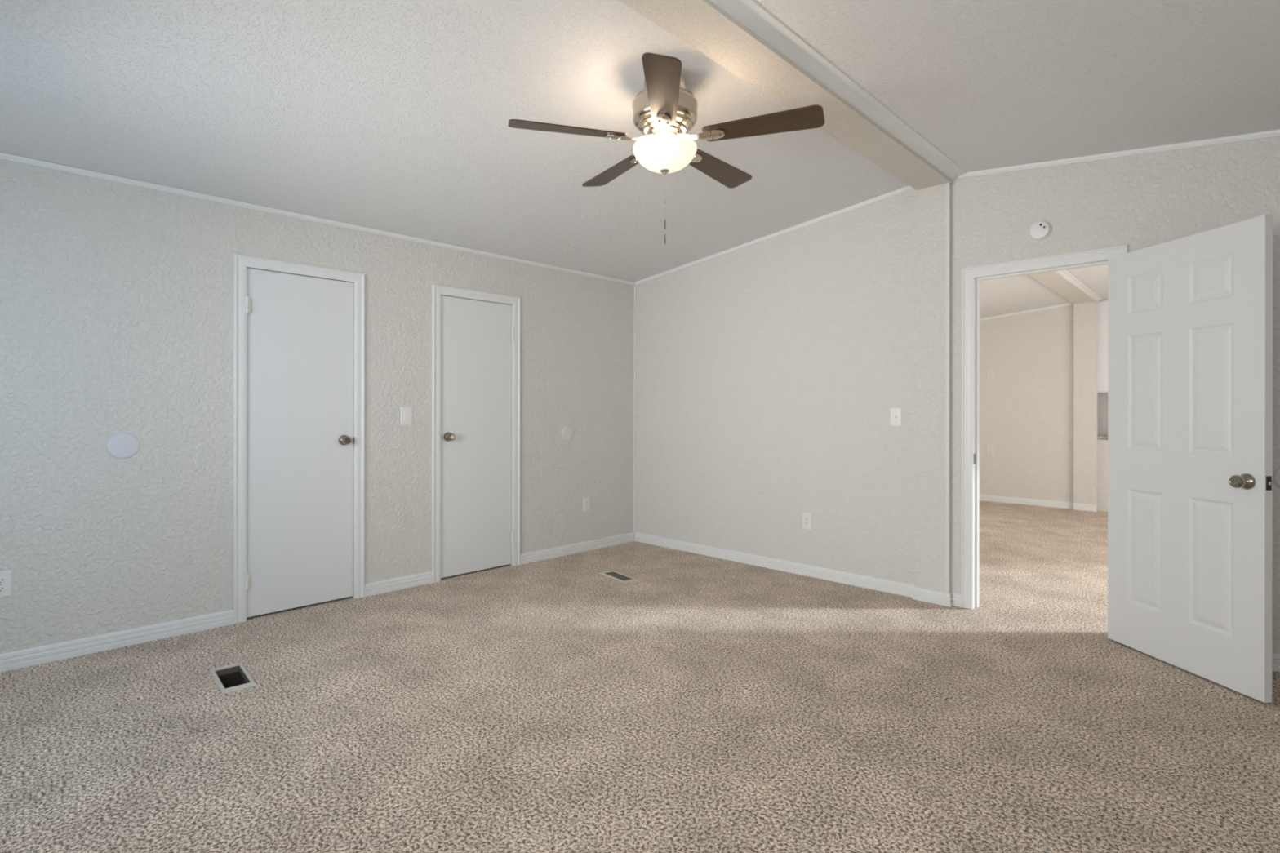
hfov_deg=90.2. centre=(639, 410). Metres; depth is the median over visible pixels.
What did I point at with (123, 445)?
cover plate
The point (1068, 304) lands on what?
crown molding
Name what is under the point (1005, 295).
ceiling
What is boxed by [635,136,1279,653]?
wall
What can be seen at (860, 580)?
baseboard
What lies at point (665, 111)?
ceiling fan
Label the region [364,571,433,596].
baseboard
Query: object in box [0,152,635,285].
crown molding
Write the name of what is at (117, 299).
wall
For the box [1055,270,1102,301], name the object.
trim
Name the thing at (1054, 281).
beam
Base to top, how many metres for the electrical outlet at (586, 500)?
0.118 m
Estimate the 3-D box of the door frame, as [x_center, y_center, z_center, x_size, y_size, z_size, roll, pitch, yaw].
[2.296,0.169,3.658,0.811,2.067,0.135,0,0,44]
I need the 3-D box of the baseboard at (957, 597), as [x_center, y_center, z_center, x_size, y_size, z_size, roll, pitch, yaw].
[1.946,1.163,3.917,0.050,0.078,0.017,0,0,44]
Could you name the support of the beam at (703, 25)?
attached to the ceiling at (392, 116)
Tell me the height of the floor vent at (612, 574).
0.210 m
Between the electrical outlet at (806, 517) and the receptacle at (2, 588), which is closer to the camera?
the receptacle at (2, 588)
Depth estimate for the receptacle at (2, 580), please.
2.93 m
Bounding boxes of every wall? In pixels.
[0,159,634,653]
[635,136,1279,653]
[978,304,1107,511]
[1097,393,1107,435]
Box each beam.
[618,0,952,190]
[1028,271,1097,303]
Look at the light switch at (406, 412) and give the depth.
4.30 m
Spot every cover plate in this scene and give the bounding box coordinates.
[106,432,139,458]
[561,426,573,440]
[1273,467,1279,488]
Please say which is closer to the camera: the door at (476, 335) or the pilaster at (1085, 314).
the door at (476, 335)
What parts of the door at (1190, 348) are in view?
knob, latch plate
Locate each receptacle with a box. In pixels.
[0,577,5,583]
[0,585,5,591]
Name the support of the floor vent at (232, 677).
in the floor
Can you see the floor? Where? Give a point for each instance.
(700, 703)
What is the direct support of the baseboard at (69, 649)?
attached to the wall at (117, 299)
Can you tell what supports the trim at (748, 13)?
attached to the beam at (703, 25)
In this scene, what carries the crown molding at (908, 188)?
attached to the wall at (771, 373)
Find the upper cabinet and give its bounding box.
[1097,299,1108,393]
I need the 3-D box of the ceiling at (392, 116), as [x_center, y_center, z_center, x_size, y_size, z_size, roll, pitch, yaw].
[0.180,-1.436,2.317,5.500,0.528,4.980,0,0,44]
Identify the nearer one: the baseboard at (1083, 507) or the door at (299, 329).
the door at (299, 329)
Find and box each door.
[233,253,364,623]
[431,284,519,582]
[1107,214,1272,702]
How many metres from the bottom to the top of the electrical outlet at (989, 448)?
0.125 m
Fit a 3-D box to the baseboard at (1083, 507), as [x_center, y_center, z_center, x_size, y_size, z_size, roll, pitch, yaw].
[5.346,1.168,7.670,0.230,0.078,0.017,0,0,44]
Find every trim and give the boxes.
[633,285,635,532]
[709,0,967,181]
[946,182,950,592]
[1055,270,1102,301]
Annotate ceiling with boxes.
[0,0,1279,282]
[979,264,1108,318]
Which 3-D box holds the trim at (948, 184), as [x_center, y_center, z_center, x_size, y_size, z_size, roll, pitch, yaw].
[1.899,-0.139,3.935,0.019,2.522,0.019,0,0,44]
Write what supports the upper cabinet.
attached to the wall at (1102, 397)
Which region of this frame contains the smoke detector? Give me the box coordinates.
[1028,221,1051,240]
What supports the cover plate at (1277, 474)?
attached to the wall at (771, 373)
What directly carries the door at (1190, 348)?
attached to the door frame
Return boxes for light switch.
[400,407,412,425]
[890,408,902,426]
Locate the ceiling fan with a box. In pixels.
[507,53,824,244]
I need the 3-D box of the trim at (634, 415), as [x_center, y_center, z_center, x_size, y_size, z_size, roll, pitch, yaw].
[-0.048,-0.012,5.868,0.014,2.267,0.014,0,0,44]
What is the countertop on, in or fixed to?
on the wall at (1026, 412)
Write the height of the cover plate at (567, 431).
0.125 m
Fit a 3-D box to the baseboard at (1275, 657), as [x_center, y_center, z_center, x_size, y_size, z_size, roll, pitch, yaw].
[3.140,1.165,2.750,1.666,0.078,0.017,0,0,44]
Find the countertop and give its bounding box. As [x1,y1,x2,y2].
[1097,435,1107,439]
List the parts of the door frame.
strike plate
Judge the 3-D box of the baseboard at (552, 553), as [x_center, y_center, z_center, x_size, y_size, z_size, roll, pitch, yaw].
[-0.489,1.160,5.415,0.017,0.078,1.276,0,0,44]
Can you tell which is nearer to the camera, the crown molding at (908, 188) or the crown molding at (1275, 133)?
the crown molding at (1275, 133)
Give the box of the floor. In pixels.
[0,500,1279,852]
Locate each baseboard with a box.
[0,608,234,671]
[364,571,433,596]
[520,532,635,564]
[634,532,952,606]
[952,592,961,607]
[978,494,1073,509]
[1073,502,1096,511]
[1271,653,1279,671]
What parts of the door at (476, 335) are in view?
knob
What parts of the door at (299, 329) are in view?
knob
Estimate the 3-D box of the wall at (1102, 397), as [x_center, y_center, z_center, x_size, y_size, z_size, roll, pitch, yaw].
[6.407,-0.067,7.262,3.300,2.550,0.100,0,0,44]
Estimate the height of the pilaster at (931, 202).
2.602 m
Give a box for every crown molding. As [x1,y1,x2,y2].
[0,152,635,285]
[635,186,914,284]
[957,129,1279,178]
[979,302,1074,320]
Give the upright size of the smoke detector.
0.108 m
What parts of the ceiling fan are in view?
blade, blade, blade, lamp shade, blade, blade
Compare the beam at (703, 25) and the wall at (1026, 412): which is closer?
the beam at (703, 25)
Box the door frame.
[961,244,1128,608]
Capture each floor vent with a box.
[208,662,257,693]
[599,569,639,582]
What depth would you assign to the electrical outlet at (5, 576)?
2.94 m
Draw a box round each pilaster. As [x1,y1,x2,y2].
[915,183,951,592]
[1073,302,1097,511]
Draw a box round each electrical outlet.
[0,570,11,597]
[582,497,590,511]
[802,512,811,529]
[986,445,994,455]
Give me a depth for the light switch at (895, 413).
4.18 m
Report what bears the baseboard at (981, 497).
attached to the wall at (1026, 412)
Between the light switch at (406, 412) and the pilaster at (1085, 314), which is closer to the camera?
the light switch at (406, 412)

